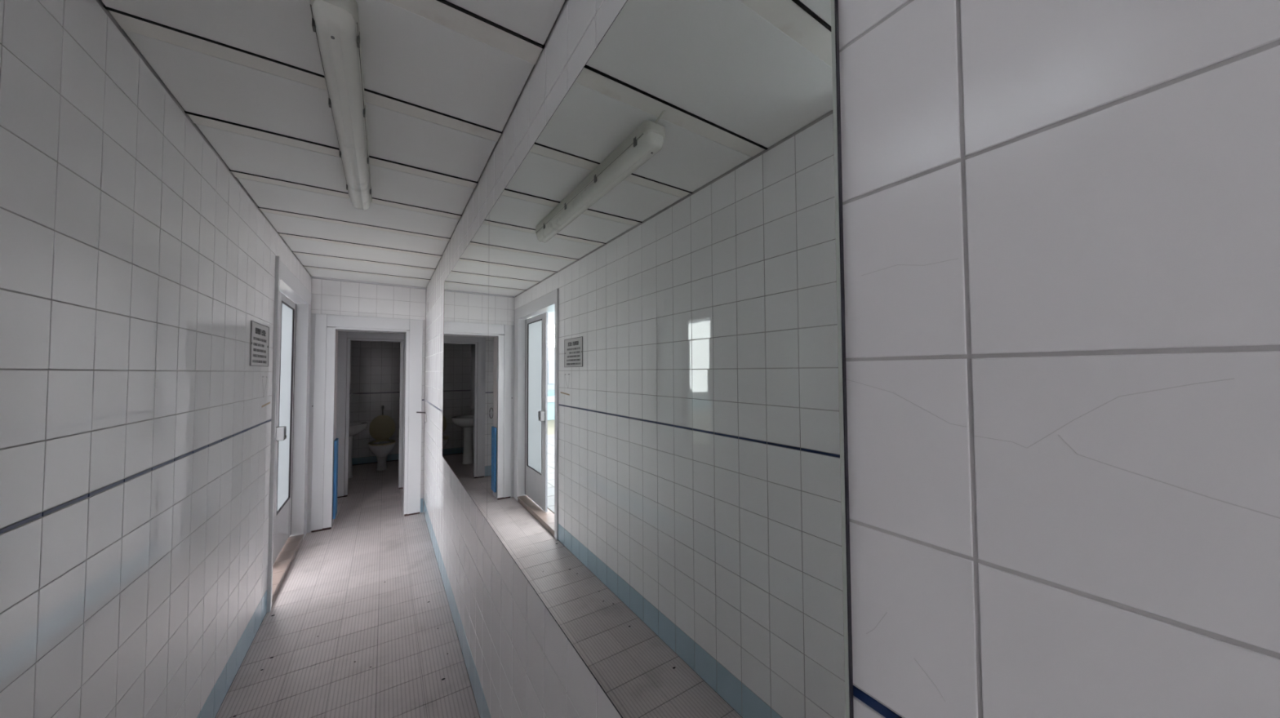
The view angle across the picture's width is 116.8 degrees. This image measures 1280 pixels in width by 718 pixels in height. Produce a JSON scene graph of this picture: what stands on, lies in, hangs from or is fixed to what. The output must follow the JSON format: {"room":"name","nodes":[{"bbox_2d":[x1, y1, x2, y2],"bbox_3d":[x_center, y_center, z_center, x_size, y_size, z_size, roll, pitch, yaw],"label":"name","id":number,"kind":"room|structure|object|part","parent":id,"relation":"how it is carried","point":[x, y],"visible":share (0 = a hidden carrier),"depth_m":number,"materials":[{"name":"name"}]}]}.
{"room":"public restroom","nodes":[
{"label":"public restroom","id":0,"kind":"room"},
{"bbox_2d":[0,0,311,717],"bbox_3d":[-1.290,0.294,0.733,0.161,2.467,7.050,1,-2,-33],"label":"wall","id":1,"kind":"structure","parent":0,"point":[136,268],"depth_m":1.06,"materials":[{"name":"tile"}]},
{"bbox_2d":[249,320,269,367],"bbox_3d":[-2.159,-0.079,2.238,0.007,0.241,0.373,1,-2,-33],"label":"plate","id":2,"kind":"object","parent":1,"relation":"attached to","point":[260,333],"visible":1,"depth_m":2.21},
{"bbox_2d":[272,292,296,565],"bbox_3d":[-2.889,0.521,3.232,0.079,2.056,0.702,1,-2,-33],"label":"door","id":3,"kind":"structure","parent":1,"relation":"in","point":[287,308],"depth_m":3.24,"materials":[{"name":"white glass"}]},
{"bbox_3d":[-2.923,1.376,3.209,0.013,0.346,0.510,1,-2,-33],"label":"panel","id":4,"kind":"part","parent":3,"relation":"part of","materials":[{"name":"grey metal"}]},
{"bbox_3d":[-2.930,0.377,3.240,0.005,1.649,0.508,1,-2,-33],"label":"frosted pane","id":5,"kind":"part","parent":3,"relation":"part of","materials":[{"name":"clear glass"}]},
{"bbox_3d":[-2.932,-0.477,3.268,0.021,0.057,0.510,1,-2,-33],"label":"rail","id":6,"kind":"part","parent":3,"relation":"part of","materials":[{"name":"grey metal"}]},
{"bbox_2d":[101,0,564,289],"bbox_3d":[-1.576,-0.865,2.240,1.287,0.072,10.879,1,-2,-33],"label":"ceiling","id":7,"kind":"structure","parent":0,"point":[443,80],"depth_m":1.34,"materials":[{"name":"white paint"}]},
{"bbox_3d":[-1.083,-0.874,1.476,0.962,0.011,0.391,1,-2,-33],"label":"panel","id":8,"kind":"part","parent":7,"relation":"part of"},
{"bbox_3d":[-0.825,-0.887,1.080,0.960,0.013,0.391,1,-2,-33],"label":"panel","id":9,"kind":"part","parent":7,"relation":"part of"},
{"bbox_3d":[-1.339,-0.859,1.873,0.960,0.012,0.391,1,-2,-33],"label":"panel","id":10,"kind":"part","parent":7,"relation":"part of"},
{"bbox_2d":[309,0,372,209],"bbox_3d":[-1.056,-0.823,1.441,0.096,0.106,1.343,1,-2,-33],"label":"fluorescent light","id":11,"kind":"object","parent":7,"relation":"attached to","point":[335,23],"visible":1,"depth_m":1.14,"materials":[{"name":"plastic"}]},
{"bbox_3d":[-1.595,-0.845,2.269,0.959,0.013,0.391,1,-2,-33],"label":"panel","id":12,"kind":"part","parent":7,"relation":"part of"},
{"bbox_3d":[-1.853,-0.832,2.665,0.962,0.012,0.391,1,-2,-33],"label":"panel","id":13,"kind":"part","parent":7,"relation":"part of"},
{"bbox_3d":[-2.109,-0.818,3.062,0.960,0.012,0.391,1,-2,-33],"label":"panel","id":14,"kind":"part","parent":7,"relation":"part of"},
{"bbox_3d":[-2.365,-0.804,3.459,0.960,0.012,0.391,1,-2,-33],"label":"panel","id":15,"kind":"part","parent":7,"relation":"part of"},
{"bbox_3d":[-2.613,-0.790,3.840,0.960,0.013,0.356,1,-2,-33],"label":"panel","id":16,"kind":"part","parent":7,"relation":"part of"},
{"bbox_3d":[-0.569,-0.901,0.683,0.962,0.012,0.391,1,-2,-33],"label":"panel","id":17,"kind":"part","parent":7,"relation":"part of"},
{"bbox_2d":[214,460,479,717],"bbox_3d":[-1.646,1.629,2.287,1.287,0.102,10.578,1,-2,-33],"label":"floor","id":18,"kind":"structure","parent":0,"point":[359,624],"depth_m":2.29,"materials":[{"name":"tile"}]},
{"bbox_2d":[271,534,303,603],"bbox_3d":[-2.821,1.579,2.946,0.308,0.055,1.194,1,-2,-33],"label":"threshold step","id":19,"kind":"structure","parent":18,"relation":"on","point":[284,560],"depth_m":3.04,"materials":[{"name":"ceramic"}]},
{"bbox_2d":[348,422,368,479],"bbox_3d":[-4.183,1.252,5.650,0.448,0.889,0.510,1,-2,-33],"label":"washbasin","id":20,"kind":"object","parent":18,"relation":"on","point":[355,428],"visible":0.42,"depth_m":5.61,"materials":[{"name":"white ceramic"}]},
{"bbox_2d":[349,422,368,436],"bbox_3d":[-4.184,1.016,5.658,0.448,0.165,0.510,1,-2,-33],"label":"basin","id":21,"kind":"object","parent":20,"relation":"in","point":[355,428],"depth_m":5.60,"materials":[{"name":"white ceramic"}]},
{"bbox_2d":[368,415,395,471],"bbox_3d":[-4.110,1.313,6.277,0.360,0.810,0.884,1,-2,-33],"label":"toilet","id":22,"kind":"object","parent":18,"relation":"on","point":[382,428],"visible":1,"depth_m":6.28,"materials":[{"name":"white ceramic"}]},
{"bbox_3d":[-4.013,1.416,6.124,0.356,0.205,0.524,1,-2,-33],"label":"bowl","id":23,"kind":"part","parent":22,"relation":"part of","materials":[{"name":"white ceramic"}]},
{"bbox_3d":[-4.013,1.301,6.128,0.360,0.019,0.528,1,-2,-33],"label":"seat","id":24,"kind":"part","parent":22,"relation":"part of","materials":[{"name":"beige plastic"}]},
{"bbox_3d":[-4.162,1.109,6.362,0.352,0.398,0.064,1,-2,-33],"label":"lid","id":25,"kind":"part","parent":22,"relation":"part of","materials":[{"name":"beige plastic"}]},
{"bbox_2d":[311,278,426,528],"bbox_3d":[-2.790,0.408,4.085,1.287,2.467,0.210,1,-2,-33],"label":"wall","id":26,"kind":"structure","parent":0,"point":[328,296],"depth_m":4.04,"materials":[{"name":"tile"}]},
{"bbox_2d":[332,438,338,519],"bbox_3d":[-3.030,1.183,3.919,0.020,0.760,0.174,1,-2,-33],"label":"board","id":27,"kind":"object","parent":26,"relation":"attached to","point":[336,441],"visible":1,"depth_m":3.85,"materials":[{"name":"paint"}]},
{"bbox_2d":[266,255,422,613],"bbox_3d":[-2.421,0.489,3.337,1.096,2.255,1.500,1,-2,-33],"label":"door frame","id":28,"kind":"structure","parent":26,"relation":"attached to","point":[322,344],"depth_m":3.74,"materials":[{"name":"white paint"}]},
{"bbox_2d":[342,331,405,477],"bbox_3d":[-3.415,0.440,4.995,1.227,2.467,0.122,1,-2,-33],"label":"wall","id":29,"kind":"structure","parent":0,"point":[342,331],"depth_m":5.04,"materials":[{"name":"tile"}]},
{"bbox_2d":[336,331,405,497],"bbox_3d":[-3.348,0.673,4.971,0.800,2.000,0.080,1,-2,-33],"label":"door frame","id":30,"kind":"structure","parent":29,"relation":"attached to","point":[344,345],"depth_m":4.79,"materials":[{"name":"white paint"}]},
{"bbox_2d":[349,340,399,465],"bbox_3d":[-4.493,0.520,6.667,1.217,2.511,0.101,1,-2,-33],"label":"wall","id":31,"kind":"structure","parent":0,"point":[375,366],"depth_m":6.61,"materials":[{"name":"tile"}]},
{"bbox_2d":[381,405,384,415],"bbox_3d":[-4.341,0.929,6.643,0.044,0.285,0.072,1,-2,-33],"label":"valve","id":32,"kind":"object","parent":31,"relation":"attached to","point":[382,406],"visible":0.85,"depth_m":6.62,"materials":[{"name":"silver metal"}]},
{"bbox_2d":[423,0,1279,717],"bbox_3d":[-0.345,0.309,1.345,0.162,2.467,7.050,1,-2,-33],"label":"wall","id":33,"kind":"structure","parent":0,"point":[1061,218],"depth_m":0.26,"materials":[{"name":"tile"}]},
{"bbox_2d":[442,0,853,717],"bbox_3d":[-0.621,0.024,1.623,0.009,1.276,2.993,1,-2,-33],"label":"wall mirror","id":34,"kind":"object","parent":33,"relation":"attached to","point":[644,399],"visible":1,"depth_m":0.57,"materials":[{"name":"clear mirror"}]},
{"bbox_3d":[-1.029,0.046,2.250,0.004,1.272,1.483,1,-2,-33],"label":"mirror pane","id":35,"kind":"part","parent":34,"relation":"part of","materials":[{"name":"clear mirror"}]}
]}

